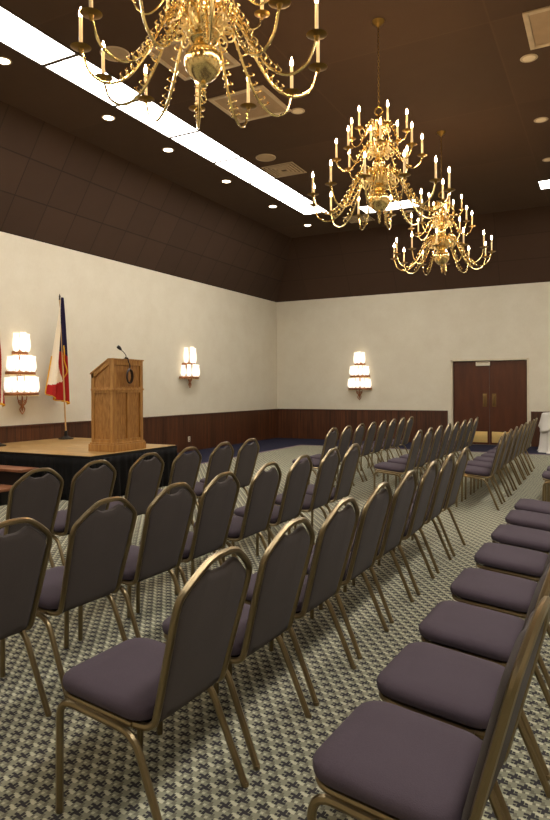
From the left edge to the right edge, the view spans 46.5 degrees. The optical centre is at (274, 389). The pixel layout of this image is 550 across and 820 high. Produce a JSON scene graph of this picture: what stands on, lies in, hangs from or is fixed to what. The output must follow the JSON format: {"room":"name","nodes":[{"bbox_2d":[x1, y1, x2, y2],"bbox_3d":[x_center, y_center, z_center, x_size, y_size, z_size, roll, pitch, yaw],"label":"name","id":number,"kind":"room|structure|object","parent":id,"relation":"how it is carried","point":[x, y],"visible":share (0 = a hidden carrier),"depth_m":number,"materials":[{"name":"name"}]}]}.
{"room":"conference hall","nodes":[
{"label":"conference hall","id":0,"kind":"room"},
{"bbox_2d":[0,231,276,425],"bbox_3d":[-4.671,-0.602,10.369,0.200,4.170,20.480,0,0,28],"label":"wall","id":1,"kind":"structure","parent":0,"point":[151,315],"depth_m":13.41,"materials":[{"name":"paint"}]},
{"bbox_2d":[4,332,39,413],"bbox_3d":[-4.204,-0.266,10.747,0.276,1.382,0.727,0,0,28],"label":"wall sconce","id":2,"kind":"object","parent":1,"relation":"attached to","point":[20,364],"visible":1,"depth_m":10.65,"materials":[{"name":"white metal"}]},
{"bbox_2d":[0,410,277,452],"bbox_3d":[-4.561,1.060,10.316,0.030,0.845,20.080,0,0,28],"label":"wainscoting","id":3,"kind":"structure","parent":1,"relation":"attached to","point":[209,430],"depth_m":15.19,"materials":[{"name":"brown wood"}]},
{"bbox_2d":[0,409,277,427],"bbox_3d":[-4.556,0.622,10.312,0.045,0.030,20.080,0,0,28],"label":"trim","id":4,"kind":"structure","parent":1,"relation":"attached to","point":[264,409],"depth_m":13.71,"materials":[{"name":"brown wood"}]},
{"bbox_2d":[179,347,199,387],"bbox_3d":[-1.957,-0.510,15.067,0.273,0.968,0.712,0,0,28],"label":"wall sconce","id":5,"kind":"object","parent":1,"relation":"attached to","point":[195,371],"visible":1,"depth_m":14.98,"materials":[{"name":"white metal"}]},
{"bbox_2d":[0,0,549,301],"bbox_3d":[1.142,-3.466,7.334,13.024,1.700,20.164,0,0,28],"label":"ceiling","id":6,"kind":"structure","parent":0,"point":[73,178],"depth_m":10.77,"materials":[{"name":"paint"}]},
{"bbox_2d":[0,56,11,64],"bbox_3d":[-3.468,-4.188,8.166,0.216,0.010,0.216,0,0,28],"label":"recessed light","id":7,"kind":"object","parent":6,"relation":"in","point":[3,60],"visible":1,"depth_m":8.17,"materials":[{"name":"white"}]},
{"bbox_2d":[0,4,78,65],"bbox_3d":[-3.046,-4.187,7.549,0.635,0.016,1.345,0,0,28],"label":"ceiling light panel","id":8,"kind":"object","parent":6,"relation":"attached to","point":[18,34],"visible":1,"depth_m":7.71,"materials":[{"name":"white"}]},
{"bbox_2d":[42,54,143,106],"bbox_3d":[-2.424,-4.190,8.742,0.635,0.016,1.345,0,0,28],"label":"ceiling light panel","id":9,"kind":"object","parent":6,"relation":"attached to","point":[73,69],"visible":0.79,"depth_m":8.66,"materials":[{"name":"white"}]},
{"bbox_2d":[100,46,129,61],"bbox_3d":[-2.003,-4.193,8.012,0.370,0.014,0.370,0,0,28],"label":"ceiling speaker","id":10,"kind":"object","parent":6,"relation":"attached to","point":[121,53],"visible":0.67,"depth_m":7.97,"materials":[{"name":"beige metal"}]},
{"bbox_2d":[105,48,127,60],"bbox_3d":[-2.003,-4.193,8.012,0.330,0.011,0.330,0,0,28],"label":"grille","id":11,"kind":"object","parent":10,"relation":"attached to","point":[121,53],"depth_m":7.99,"materials":[{"name":"metal"}]},
{"bbox_2d":[114,100,199,137],"bbox_3d":[-1.803,-4.193,9.934,0.635,0.016,1.345,0,0,28],"label":"ceiling light panel","id":12,"kind":"object","parent":6,"relation":"attached to","point":[170,125],"visible":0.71,"depth_m":9.95,"materials":[{"name":"white"}]},
{"bbox_2d":[148,35,240,80],"bbox_3d":[-1.036,-4.195,8.095,0.880,0.020,0.880,0,0,28],"label":"ceiling vent","id":13,"kind":"object","parent":6,"relation":"in","point":[170,51],"visible":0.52,"depth_m":8.12,"materials":[{"name":"beige metal"}]},
{"bbox_2d":[70,0,327,129],"bbox_3d":[-0.477,-3.053,4.221,1.674,2.306,1.674,0,0,28],"label":"chandelier","id":14,"kind":"object","parent":6,"relation":"hanging from","point":[203,62],"visible":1,"depth_m":4.15,"materials":[{"name":"gold metal"}]},
{"bbox_2d":[79,16,82,41],"bbox_3d":[-1.240,-2.282,4.087,0.025,0.192,0.024,0,0,-10],"label":"candle","id":15,"kind":"object","parent":14,"relation":"on","point":[80,17],"depth_m":4.08,"materials":[{"name":"wax"}]},
{"bbox_2d":[101,50,104,73],"bbox_3d":[-1.204,-2.282,4.488,0.025,0.192,0.024,0,0,20],"label":"candle","id":16,"kind":"object","parent":14,"relation":"on","point":[102,52],"depth_m":4.48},
{"bbox_2d":[290,65,292,87],"bbox_3d":[0.123,-2.289,4.720,0.025,0.192,0.024,0,0,-40],"label":"candle","id":17,"kind":"object","parent":14,"relation":"on","point":[291,66],"depth_m":4.71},
{"bbox_2d":[315,2,318,28],"bbox_3d":[0.257,-2.289,3.954,0.025,0.192,0.024,0,0,20],"label":"candle","id":18,"kind":"object","parent":14,"relation":"on","point":[316,3],"depth_m":3.94,"materials":[{"name":"wax"}]},
{"bbox_2d":[316,40,319,61],"bbox_3d":[0.293,-2.289,4.355,0.025,0.192,0.024,0,0,-10],"label":"candle","id":19,"kind":"object","parent":14,"relation":"on","point":[317,43],"depth_m":4.35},
{"bbox_2d":[169,130,241,162],"bbox_3d":[-1.182,-4.196,11.127,0.635,0.016,1.345,0,0,28],"label":"ceiling light panel","id":20,"kind":"object","parent":6,"relation":"attached to","point":[200,143],"visible":1,"depth_m":11.10,"materials":[{"name":"white"}]},
{"bbox_2d":[213,157,276,183],"bbox_3d":[-0.560,-4.199,12.320,0.635,0.016,1.345,0,0,28],"label":"ceiling light panel","id":21,"kind":"object","parent":6,"relation":"attached to","point":[242,168],"visible":1,"depth_m":12.29,"materials":[{"name":"white"}]},
{"bbox_2d":[208,85,291,122],"bbox_3d":[-0.363,-4.198,9.463,0.910,0.020,0.910,0,0,28],"label":"ceiling vent","id":22,"kind":"object","parent":6,"relation":"in","point":[276,106],"visible":0.88,"depth_m":9.41,"materials":[{"name":"beige metal"}]},
{"bbox_2d":[256,154,275,161],"bbox_3d":[-0.168,-4.202,11.623,0.370,0.014,0.370,0,0,28],"label":"ceiling speaker","id":23,"kind":"object","parent":6,"relation":"attached to","point":[261,157],"visible":1,"depth_m":11.60,"materials":[{"name":"plastic"}]},
{"bbox_2d":[257,155,274,160],"bbox_3d":[-0.168,-4.202,11.623,0.330,0.011,0.330,0,0,28],"label":"grille","id":24,"kind":"object","parent":23,"relation":"attached to","point":[259,157],"depth_m":11.60,"materials":[{"name":"metal"}]},
{"bbox_2d":[250,179,304,200],"bbox_3d":[0.061,-4.202,13.513,0.635,0.016,1.345,0,0,28],"label":"ceiling light panel","id":25,"kind":"object","parent":6,"relation":"attached to","point":[275,188],"visible":1,"depth_m":13.47,"materials":[{"name":"white"}]},
{"bbox_2d":[261,162,306,177],"bbox_3d":[0.174,-4.197,12.279,0.660,0.028,0.660,0,0,28],"label":"ceiling vent","id":26,"kind":"object","parent":6,"relation":"in","point":[288,168],"visible":1,"depth_m":12.24,"materials":[{"name":"beige metal"}]},
{"bbox_2d":[291,108,304,113],"bbox_3d":[0.345,-4.207,9.686,0.216,0.010,0.216,0,0,28],"label":"recessed light","id":27,"kind":"object","parent":6,"relation":"in","point":[295,110],"visible":1,"depth_m":9.68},
{"bbox_2d":[280,196,327,214],"bbox_3d":[0.682,-4.205,14.706,0.635,0.016,1.345,0,0,28],"label":"ceiling light panel","id":28,"kind":"object","parent":6,"relation":"attached to","point":[301,205],"visible":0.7,"depth_m":14.66,"materials":[{"name":"plastic"}]},
{"bbox_2d":[343,214,374,222],"bbox_3d":[2.075,-4.206,15.821,0.620,0.028,0.620,0,0,28],"label":"ceiling vent","id":29,"kind":"object","parent":6,"relation":"in","point":[353,219],"visible":0.8,"depth_m":15.82,"materials":[{"name":"beige metal"}]},
{"bbox_2d":[307,18,454,229],"bbox_3d":[1.189,-3.061,7.333,1.674,2.306,1.674,0,0,28],"label":"chandelier","id":30,"kind":"object","parent":6,"relation":"hanging from","point":[378,200],"visible":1,"depth_m":7.25,"materials":[{"name":"gold metal"}]},
{"bbox_2d":[357,199,419,212],"bbox_3d":[2.635,-4.215,14.763,1.345,0.016,0.635,0,0,28],"label":"ceiling light panel","id":31,"kind":"object","parent":6,"relation":"attached to","point":[395,205],"visible":0.36,"depth_m":14.77,"materials":[{"name":"white"}]},
{"bbox_2d":[391,130,495,274],"bbox_3d":[2.735,-3.068,10.519,1.674,2.306,1.674,0,0,28],"label":"chandelier","id":32,"kind":"object","parent":6,"relation":"hanging from","point":[440,240],"visible":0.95,"depth_m":10.44,"materials":[{"name":"gold metal"}]},
{"bbox_2d":[520,54,537,62],"bbox_3d":[3.241,-4.221,8.167,0.216,0.010,0.216,0,0,28],"label":"recessed light","id":33,"kind":"object","parent":6,"relation":"in","point":[527,58],"visible":1,"depth_m":8.16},
{"bbox_2d":[522,6,549,49],"bbox_3d":[3.353,-4.216,7.364,0.860,0.020,0.860,0,0,28],"label":"ceiling vent","id":34,"kind":"object","parent":6,"relation":"in","point":[537,21],"visible":1,"depth_m":7.44,"materials":[{"name":"beige metal"}]},
{"bbox_2d":[537,179,549,189],"bbox_3d":[6.067,-4.232,12.975,1.345,0.016,0.635,0,0,28],"label":"ceiling light panel","id":35,"kind":"object","parent":6,"relation":"attached to","point":[543,184],"visible":1,"depth_m":13.23,"materials":[{"name":"white"}]},
{"bbox_2d":[539,180,549,188],"bbox_3d":[6.067,-4.236,12.975,1.291,0.006,0.581,0,0,28],"label":"diffuser","id":36,"kind":"object","parent":35,"relation":"attached to","point":[543,184],"depth_m":13.23,"materials":[{"name":"white"}]},
{"bbox_2d":[0,444,549,819],"bbox_3d":[1.213,1.554,7.423,13.540,0.200,20.880,0,0,28],"label":"floor","id":37,"kind":"structure","parent":0,"point":[192,771],"depth_m":2.97,"materials":[{"name":"carpet"}]},
{"bbox_2d":[0,465,36,505],"bbox_3d":[-3.850,1.269,8.616,1.200,0.420,0.620,0,0,28],"label":"steps","id":38,"kind":"structure","parent":37,"relation":"on","point":[9,475],"depth_m":8.45,"materials":[{"name":"brown wood"}]},
{"bbox_2d":[0,517,52,716],"bbox_3d":[-1.319,1.002,2.796,0.580,0.931,0.472,0,0,31],"label":"banquet chair","id":39,"kind":"object","parent":37,"relation":"on","point":[24,553],"visible":1,"depth_m":2.77,"materials":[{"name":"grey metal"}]},
{"bbox_2d":[0,468,63,567],"bbox_3d":[-1.839,1.005,4.521,0.580,0.931,0.472,0,0,31],"label":"banquet chair","id":40,"kind":"object","parent":37,"relation":"on","point":[38,499],"visible":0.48,"depth_m":4.40,"materials":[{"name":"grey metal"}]},
{"bbox_2d":[0,496,136,698],"bbox_3d":[-1.054,1.001,3.312,0.580,0.931,0.472,0,0,30],"label":"banquet chair","id":41,"kind":"object","parent":37,"relation":"on","point":[99,542],"visible":0.9,"depth_m":3.19,"materials":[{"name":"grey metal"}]},
{"bbox_2d":[52,460,115,565],"bbox_3d":[-1.583,1.004,5.008,0.580,0.931,0.472,0,0,30],"label":"banquet chair","id":42,"kind":"object","parent":37,"relation":"on","point":[89,486],"visible":0.57,"depth_m":4.84,"materials":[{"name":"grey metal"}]},
{"bbox_2d":[0,437,176,500],"bbox_3d":[-3.054,1.173,10.001,2.917,0.596,2.589,0,0,28],"label":"stage","id":43,"kind":"object","parent":37,"relation":"on","point":[66,457],"visible":0.41,"depth_m":8.89,"materials":[{"name":"brown wood"}]},
{"bbox_2d":[0,345,5,445],"bbox_3d":[-4.367,-0.394,9.877,0.270,2.550,0.538,0,0,34],"label":"flag stand","id":44,"kind":"object","parent":43,"relation":"on","point":[2,400],"visible":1,"depth_m":10.02,"materials":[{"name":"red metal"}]},
{"bbox_2d":[45,294,73,439],"bbox_3d":[-3.764,-0.397,11.218,0.267,2.550,0.477,0,0,35],"label":"flag stand","id":45,"kind":"object","parent":43,"relation":"on","point":[57,384],"visible":1,"depth_m":11.22,"materials":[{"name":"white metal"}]},
{"bbox_2d":[88,358,145,451],"bbox_3d":[-2.268,0.221,9.227,0.470,1.300,0.690,0,0,28],"label":"lectern","id":46,"kind":"object","parent":43,"relation":"on","point":[116,404],"visible":1,"depth_m":9.01,"materials":[{"name":"brown wood"}]},
{"bbox_2d":[126,357,133,383],"bbox_3d":[-2.079,-0.265,9.095,0.074,0.376,0.143,0,0,28],"label":"microphone cable","id":47,"kind":"object","parent":46,"relation":"hanging from","point":[127,358],"visible":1,"depth_m":9.09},
{"bbox_2d":[109,452,163,515],"bbox_3d":[-1.300,1.002,5.561,0.580,0.931,0.472,0,0,28],"label":"banquet chair","id":48,"kind":"object","parent":37,"relation":"on","point":[144,476],"visible":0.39,"depth_m":5.46,"materials":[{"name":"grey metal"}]},
{"bbox_2d":[78,482,195,640],"bbox_3d":[-0.800,1.000,3.790,0.580,0.931,0.472,0,0,29],"label":"banquet chair","id":49,"kind":"object","parent":37,"relation":"on","point":[168,518],"visible":0.82,"depth_m":3.67,"materials":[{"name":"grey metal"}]},
{"bbox_2d":[55,546,251,819],"bbox_3d":[-0.410,0.998,2.267,0.580,0.931,0.472,0,0,29],"label":"banquet chair","id":50,"kind":"object","parent":37,"relation":"on","point":[137,683],"visible":1,"depth_m":2.16,"materials":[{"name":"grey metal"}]},
{"bbox_2d":[131,447,201,544],"bbox_3d":[-1.030,1.001,6.086,0.580,0.931,0.472,0,0,28],"label":"banquet chair","id":51,"kind":"object","parent":37,"relation":"on","point":[185,468],"visible":0.34,"depth_m":5.97,"materials":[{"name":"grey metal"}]},
{"bbox_2d":[136,471,239,612],"bbox_3d":[-0.562,0.999,4.253,0.580,0.931,0.472,0,0,28],"label":"banquet chair","id":52,"kind":"object","parent":37,"relation":"on","point":[217,503],"visible":0.62,"depth_m":4.13,"materials":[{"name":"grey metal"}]},
{"bbox_2d":[191,442,233,524],"bbox_3d":[-0.753,1.000,6.619,0.580,0.931,0.472,0,0,27],"label":"banquet chair","id":53,"kind":"object","parent":37,"relation":"on","point":[220,459],"visible":0.38,"depth_m":6.47,"materials":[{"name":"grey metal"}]},
{"bbox_2d":[198,438,259,514],"bbox_3d":[-0.498,0.999,7.095,0.580,0.931,0.472,0,0,27],"label":"banquet chair","id":54,"kind":"object","parent":37,"relation":"on","point":[247,455],"visible":0.46,"depth_m":7.01,"materials":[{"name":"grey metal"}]},
{"bbox_2d":[157,517,314,770],"bbox_3d":[-0.152,0.997,2.764,0.580,0.931,0.472,0,0,30],"label":"banquet chair","id":55,"kind":"object","parent":37,"relation":"on","point":[282,569],"visible":0.73,"depth_m":2.62,"materials":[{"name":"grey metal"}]},
{"bbox_2d":[191,462,281,576],"bbox_3d":[-0.275,0.997,4.802,0.580,0.931,0.472,0,0,28],"label":"banquet chair","id":56,"kind":"object","parent":37,"relation":"on","point":[263,490],"visible":0.62,"depth_m":4.68,"materials":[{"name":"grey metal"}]},
{"bbox_2d":[232,454,312,556],"bbox_3d":[-0.009,0.996,5.307,0.580,0.931,0.472,0,0,27],"label":"banquet chair","id":57,"kind":"object","parent":37,"relation":"on","point":[298,476],"visible":0.67,"depth_m":5.19,"materials":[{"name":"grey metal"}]},
{"bbox_2d":[227,497,359,705],"bbox_3d":[0.110,0.996,3.259,0.580,0.931,0.472,0,0,30],"label":"banquet chair","id":58,"kind":"object","parent":37,"relation":"on","point":[335,537],"visible":0.66,"depth_m":3.12,"materials":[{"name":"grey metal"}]},
{"bbox_2d":[268,448,340,545],"bbox_3d":[0.283,0.995,5.876,0.580,0.931,0.472,0,0,27],"label":"banquet chair","id":59,"kind":"object","parent":37,"relation":"on","point":[329,465],"visible":0.66,"depth_m":5.76,"materials":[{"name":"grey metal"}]},
{"bbox_2d":[292,427,338,486],"bbox_3d":[0.571,0.993,8.951,0.580,0.931,0.472,0,0,26],"label":"banquet chair","id":60,"kind":"object","parent":37,"relation":"on","point":[330,441],"visible":0.48,"depth_m":8.80,"materials":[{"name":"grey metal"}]},
{"bbox_2d":[294,443,360,529],"bbox_3d":[0.534,0.993,6.355,0.580,0.931,0.472,0,0,27],"label":"banquet chair","id":61,"kind":"object","parent":37,"relation":"on","point":[349,464],"visible":0.61,"depth_m":6.23,"materials":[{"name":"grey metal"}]},
{"bbox_2d":[308,425,352,484],"bbox_3d":[0.830,0.992,9.451,0.580,0.931,0.472,0,0,26],"label":"banquet chair","id":62,"kind":"object","parent":37,"relation":"on","point":[345,438],"visible":0.4,"depth_m":9.35,"materials":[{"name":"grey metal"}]},
{"bbox_2d":[280,482,391,658],"bbox_3d":[0.373,0.994,3.765,0.580,0.931,0.472,0,0,29],"label":"banquet chair","id":63,"kind":"object","parent":37,"relation":"on","point":[373,515],"visible":0.68,"depth_m":3.62,"materials":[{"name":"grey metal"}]},
{"bbox_2d":[334,423,364,485],"bbox_3d":[1.088,0.991,9.950,0.580,0.931,0.472,0,0,26],"label":"banquet chair","id":64,"kind":"object","parent":37,"relation":"on","point":[358,435],"visible":0.4,"depth_m":9.85,"materials":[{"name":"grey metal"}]},
{"bbox_2d":[337,422,376,480],"bbox_3d":[1.350,0.989,10.448,0.580,0.931,0.472,0,0,25],"label":"banquet chair","id":65,"kind":"object","parent":37,"relation":"on","point":[370,434],"visible":0.62,"depth_m":10.33,"materials":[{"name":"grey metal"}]},
{"bbox_2d":[319,470,416,622],"bbox_3d":[0.640,0.993,4.291,0.580,0.931,0.472,0,0,29],"label":"banquet chair","id":66,"kind":"object","parent":37,"relation":"on","point":[403,495],"visible":0.62,"depth_m":4.14,"materials":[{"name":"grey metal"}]},
{"bbox_2d":[357,420,386,476],"bbox_3d":[1.607,0.988,10.947,0.580,0.931,0.472,0,0,26],"label":"banquet chair","id":67,"kind":"object","parent":37,"relation":"on","point":[381,431],"visible":0.59,"depth_m":10.79,"materials":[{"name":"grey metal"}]},
{"bbox_2d":[201,445,548,463],"bbox_3d":[1.452,1.450,6.097,11.230,0.006,18.150,0,0,28],"label":"trim","id":68,"kind":"structure","parent":37,"relation":"on","point":[296,445],"depth_m":15.44,"materials":[{"name":"carpet"}]},
{"bbox_2d":[360,419,396,470],"bbox_3d":[1.864,0.987,11.447,0.580,0.931,0.472,0,0,26],"label":"banquet chair","id":69,"kind":"object","parent":37,"relation":"on","point":[392,426],"visible":0.73,"depth_m":11.34,"materials":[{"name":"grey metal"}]},
{"bbox_2d":[371,417,405,467],"bbox_3d":[2.128,0.986,11.944,0.580,0.931,0.472,0,0,25],"label":"banquet chair","id":70,"kind":"object","parent":37,"relation":"on","point":[401,425],"visible":0.66,"depth_m":11.85,"materials":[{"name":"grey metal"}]},
{"bbox_2d":[352,460,437,595],"bbox_3d":[0.919,0.992,4.824,0.580,0.931,0.472,0,0,27],"label":"banquet chair","id":71,"kind":"object","parent":37,"relation":"on","point":[425,488],"visible":0.62,"depth_m":4.65,"materials":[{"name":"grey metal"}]},
{"bbox_2d":[381,416,413,461],"bbox_3d":[2.388,0.984,12.441,0.580,0.931,0.472,0,0,27],"label":"banquet chair","id":72,"kind":"object","parent":37,"relation":"on","point":[408,428],"visible":0.59,"depth_m":12.32,"materials":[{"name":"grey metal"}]},
{"bbox_2d":[373,430,422,490],"bbox_3d":[1.618,0.988,8.350,0.580,0.931,0.472,0,0,26],"label":"banquet chair","id":73,"kind":"object","parent":37,"relation":"on","point":[389,468],"visible":0.88,"depth_m":8.22,"materials":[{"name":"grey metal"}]},
{"bbox_2d":[387,427,432,488],"bbox_3d":[1.883,0.987,8.866,0.580,0.931,0.472,0,0,26],"label":"banquet chair","id":74,"kind":"object","parent":37,"relation":"on","point":[426,442],"visible":0.61,"depth_m":8.76,"materials":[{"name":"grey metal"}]},
{"bbox_2d":[377,453,454,573],"bbox_3d":[1.195,0.990,5.356,0.580,0.931,0.472,0,0,27],"label":"banquet chair","id":75,"kind":"object","parent":37,"relation":"on","point":[444,475],"visible":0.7,"depth_m":5.19,"materials":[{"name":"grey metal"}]},
{"bbox_2d":[399,425,442,481],"bbox_3d":[2.152,0.986,9.379,0.580,0.931,0.472,0,0,27],"label":"banquet chair","id":76,"kind":"object","parent":37,"relation":"on","point":[438,433],"visible":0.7,"depth_m":9.24,"materials":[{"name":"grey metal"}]},
{"bbox_2d":[307,596,549,819],"bbox_3d":[0.433,0.994,1.737,0.580,0.931,0.472,0,0,31],"label":"banquet chair","id":77,"kind":"object","parent":37,"relation":"on","point":[385,760],"visible":1,"depth_m":1.66,"materials":[{"name":"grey fabric"}]},
{"bbox_2d":[411,423,450,479],"bbox_3d":[2.419,0.984,9.895,0.580,0.931,0.472,0,0,25],"label":"banquet chair","id":78,"kind":"object","parent":37,"relation":"on","point":[445,437],"visible":0.55,"depth_m":9.76,"materials":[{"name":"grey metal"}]},
{"bbox_2d":[398,447,468,555],"bbox_3d":[1.466,0.989,5.868,0.580,0.931,0.472,0,0,28],"label":"banquet chair","id":79,"kind":"object","parent":37,"relation":"on","point":[461,462],"visible":0.54,"depth_m":5.70,"materials":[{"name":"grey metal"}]},
{"bbox_2d":[420,421,458,478],"bbox_3d":[2.688,0.983,10.408,0.580,0.931,0.472,0,0,27],"label":"banquet chair","id":80,"kind":"object","parent":37,"relation":"on","point":[454,431],"visible":0.43,"depth_m":10.25,"materials":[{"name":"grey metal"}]},
{"bbox_2d":[430,420,465,462],"bbox_3d":[2.958,0.982,10.923,0.580,0.931,0.472,0,0,25],"label":"banquet chair","id":81,"kind":"object","parent":37,"relation":"on","point":[456,448],"visible":0.5,"depth_m":10.75,"materials":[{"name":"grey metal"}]},
{"bbox_2d":[437,418,472,463],"bbox_3d":[3.223,0.980,11.438,0.580,0.931,0.472,0,0,26],"label":"banquet chair","id":82,"kind":"object","parent":37,"relation":"on","point":[469,424],"visible":0.41,"depth_m":11.27,"materials":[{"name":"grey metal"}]},
{"bbox_2d":[445,417,478,459],"bbox_3d":[3.495,0.979,11.951,0.580,0.931,0.472,0,0,25],"label":"banquet chair","id":83,"kind":"object","parent":37,"relation":"on","point":[474,426],"visible":0.51,"depth_m":11.78,"materials":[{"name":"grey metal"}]},
{"bbox_2d":[376,563,549,819],"bbox_3d":[0.680,0.993,2.206,0.580,0.931,0.472,0,0,30],"label":"banquet chair","id":84,"kind":"object","parent":37,"relation":"on","point":[451,687],"visible":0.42,"depth_m":2.15,"materials":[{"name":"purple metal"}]},
{"bbox_2d":[455,431,505,509],"bbox_3d":[2.567,0.984,7.958,0.580,0.931,0.472,0,0,25],"label":"banquet chair","id":85,"kind":"object","parent":37,"relation":"on","point":[475,472],"visible":0.8,"depth_m":7.79,"materials":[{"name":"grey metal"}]},
{"bbox_2d":[419,552,549,779],"bbox_3d":[0.934,0.992,2.695,0.580,0.931,0.472,0,0,29],"label":"banquet chair","id":86,"kind":"object","parent":37,"relation":"on","point":[483,633],"visible":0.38,"depth_m":2.63,"materials":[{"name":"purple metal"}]},
{"bbox_2d":[464,429,512,501],"bbox_3d":[2.840,0.982,8.491,0.580,0.931,0.472,0,0,26],"label":"banquet chair","id":87,"kind":"object","parent":37,"relation":"on","point":[509,434],"visible":0.61,"depth_m":8.41,"materials":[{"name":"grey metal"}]},
{"bbox_2d":[473,426,517,494],"bbox_3d":[3.109,0.981,9.006,0.580,0.931,0.472,0,0,25],"label":"banquet chair","id":88,"kind":"object","parent":37,"relation":"on","point":[514,433],"visible":0.69,"depth_m":8.90,"materials":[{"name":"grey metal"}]},
{"bbox_2d":[450,568,549,690],"bbox_3d":[1.213,0.990,3.238,0.580,0.931,0.472,0,0,28],"label":"banquet chair","id":89,"kind":"object","parent":37,"relation":"on","point":[504,593],"visible":0.46,"depth_m":3.15,"materials":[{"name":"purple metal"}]},
{"bbox_2d":[480,424,522,489],"bbox_3d":[3.381,0.980,9.517,0.580,0.931,0.472,0,0,27],"label":"banquet chair","id":90,"kind":"object","parent":37,"relation":"on","point":[520,430],"visible":0.65,"depth_m":9.39,"materials":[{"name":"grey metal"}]},
{"bbox_2d":[487,422,527,483],"bbox_3d":[3.652,0.978,10.052,0.580,0.931,0.472,0,0,27],"label":"banquet chair","id":91,"kind":"object","parent":37,"relation":"on","point":[526,423],"visible":0.52,"depth_m":9.96,"materials":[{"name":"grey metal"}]},
{"bbox_2d":[474,542,547,581],"bbox_3d":[1.513,0.989,3.815,0.580,0.931,0.472,0,0,28],"label":"banquet chair","id":92,"kind":"object","parent":37,"relation":"on","point":[520,562],"visible":0.6,"depth_m":3.73,"materials":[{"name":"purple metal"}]},
{"bbox_2d":[493,421,530,478],"bbox_3d":[3.912,0.977,10.549,0.580,0.931,0.472,0,0,26],"label":"banquet chair","id":93,"kind":"object","parent":37,"relation":"on","point":[529,423],"visible":0.49,"depth_m":10.35,"materials":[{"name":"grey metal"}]},
{"bbox_2d":[498,419,534,474],"bbox_3d":[4.173,0.976,11.044,0.580,0.931,0.472,0,0,27],"label":"banquet chair","id":94,"kind":"object","parent":37,"relation":"on","point":[533,421],"visible":0.52,"depth_m":10.85,"materials":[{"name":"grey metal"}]},
{"bbox_2d":[491,524,549,554],"bbox_3d":[1.799,0.987,4.364,0.580,0.931,0.472,0,0,28],"label":"banquet chair","id":95,"kind":"object","parent":37,"relation":"on","point":[508,534],"visible":0.6,"depth_m":4.29,"materials":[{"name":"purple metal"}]},
{"bbox_2d":[505,510,549,531],"bbox_3d":[2.093,0.986,4.922,0.580,0.931,0.472,0,0,27],"label":"banquet chair","id":96,"kind":"object","parent":37,"relation":"on","point":[540,521],"visible":0.52,"depth_m":4.85,"materials":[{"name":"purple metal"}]},
{"bbox_2d":[524,418,537,470],"bbox_3d":[4.400,0.975,11.490,0.580,0.931,0.472,0,0,26],"label":"banquet chair","id":97,"kind":"object","parent":37,"relation":"on","point":[536,419],"visible":0.41,"depth_m":11.45,"materials":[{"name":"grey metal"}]},
{"bbox_2d":[514,498,549,514],"bbox_3d":[2.359,0.985,5.437,0.580,0.931,0.472,0,0,28],"label":"banquet chair","id":98,"kind":"object","parent":37,"relation":"on","point":[532,505],"visible":0.46,"depth_m":5.38,"materials":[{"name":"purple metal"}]},
{"bbox_2d":[542,471,549,501],"bbox_3d":[3.386,0.979,7.351,0.580,0.931,0.472,0,0,26],"label":"banquet chair","id":99,"kind":"object","parent":37,"relation":"on","point":[546,474],"visible":0.84,"depth_m":7.28,"materials":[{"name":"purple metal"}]},
{"bbox_2d":[547,466,549,501],"bbox_3d":[3.658,0.978,7.863,0.580,0.931,0.472,0,0,26],"label":"banquet chair","id":100,"kind":"object","parent":37,"relation":"on","point":[548,467],"visible":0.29,"depth_m":7.79,"materials":[{"name":"brown metal"}]},
{"bbox_2d":[177,438,549,462],"bbox_3d":[1.159,1.451,7.321,12.880,0.006,20.050,0,0,28],"label":"floor","id":101,"kind":"structure","parent":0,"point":[274,443],"depth_m":16.25,"materials":[{"name":"blue carpet"}]},
{"bbox_2d":[537,412,549,453],"bbox_3d":[6.748,0.975,14.422,1.603,0.881,1.601,0,0,28],"label":"tablecloth","id":102,"kind":"object","parent":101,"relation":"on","point":[544,424],"visible":1,"depth_m":14.34,"materials":[{"name":"white fabric"}]},
{"bbox_2d":[277,282,549,445],"bbox_3d":[5.840,-0.654,16.327,12.940,4.170,0.200,0,0,28],"label":"wall","id":103,"kind":"structure","parent":0,"point":[409,341],"depth_m":17.43,"materials":[{"name":"paint"}]},
{"bbox_2d":[347,352,371,399],"bbox_3d":[2.335,-0.373,17.885,0.727,1.352,0.276,0,0,28],"label":"wall sconce","id":104,"kind":"object","parent":103,"relation":"attached to","point":[359,360],"visible":1,"depth_m":17.84,"materials":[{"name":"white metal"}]},
{"bbox_2d":[277,410,447,442],"bbox_3d":[2.319,1.026,18.036,5.040,0.845,0.030,0,0,28],"label":"trim","id":105,"kind":"structure","parent":103,"relation":"attached to","point":[302,424],"depth_m":18.23,"materials":[{"name":"brown wood"}]},
{"bbox_2d":[278,409,447,411],"bbox_3d":[2.320,0.589,18.026,5.025,0.030,0.045,0,0,28],"label":"trim","id":106,"kind":"structure","parent":103,"relation":"attached to","point":[278,409],"depth_m":17.88,"materials":[{"name":"brown wood"}]},
{"bbox_2d":[453,361,489,443],"bbox_3d":[5.110,0.347,16.679,0.911,2.155,0.106,0,0,28],"label":"door","id":107,"kind":"structure","parent":103,"relation":"in","point":[471,382],"depth_m":16.66,"materials":[{"name":"brown wood"}]},
{"bbox_2d":[451,358,528,429],"bbox_3d":[5.513,0.328,16.458,1.930,2.210,0.155,0,0,28],"label":"trim","id":108,"kind":"structure","parent":103,"relation":"attached to","point":[527,359],"depth_m":16.45,"materials":[{"name":"wood"}]},
{"bbox_2d":[490,360,526,444],"bbox_3d":[5.925,0.344,16.254,0.911,2.155,0.106,0,0,28],"label":"door","id":109,"kind":"structure","parent":103,"relation":"in","point":[508,378],"depth_m":16.27,"materials":[{"name":"brown wood"}]},
{"bbox_2d":[531,413,541,446],"bbox_3d":[8.939,0.994,14.588,5.790,0.845,0.030,0,0,28],"label":"trim","id":110,"kind":"structure","parent":103,"relation":"attached to","point":[536,437],"depth_m":15.85,"materials":[{"name":"brown wood"}]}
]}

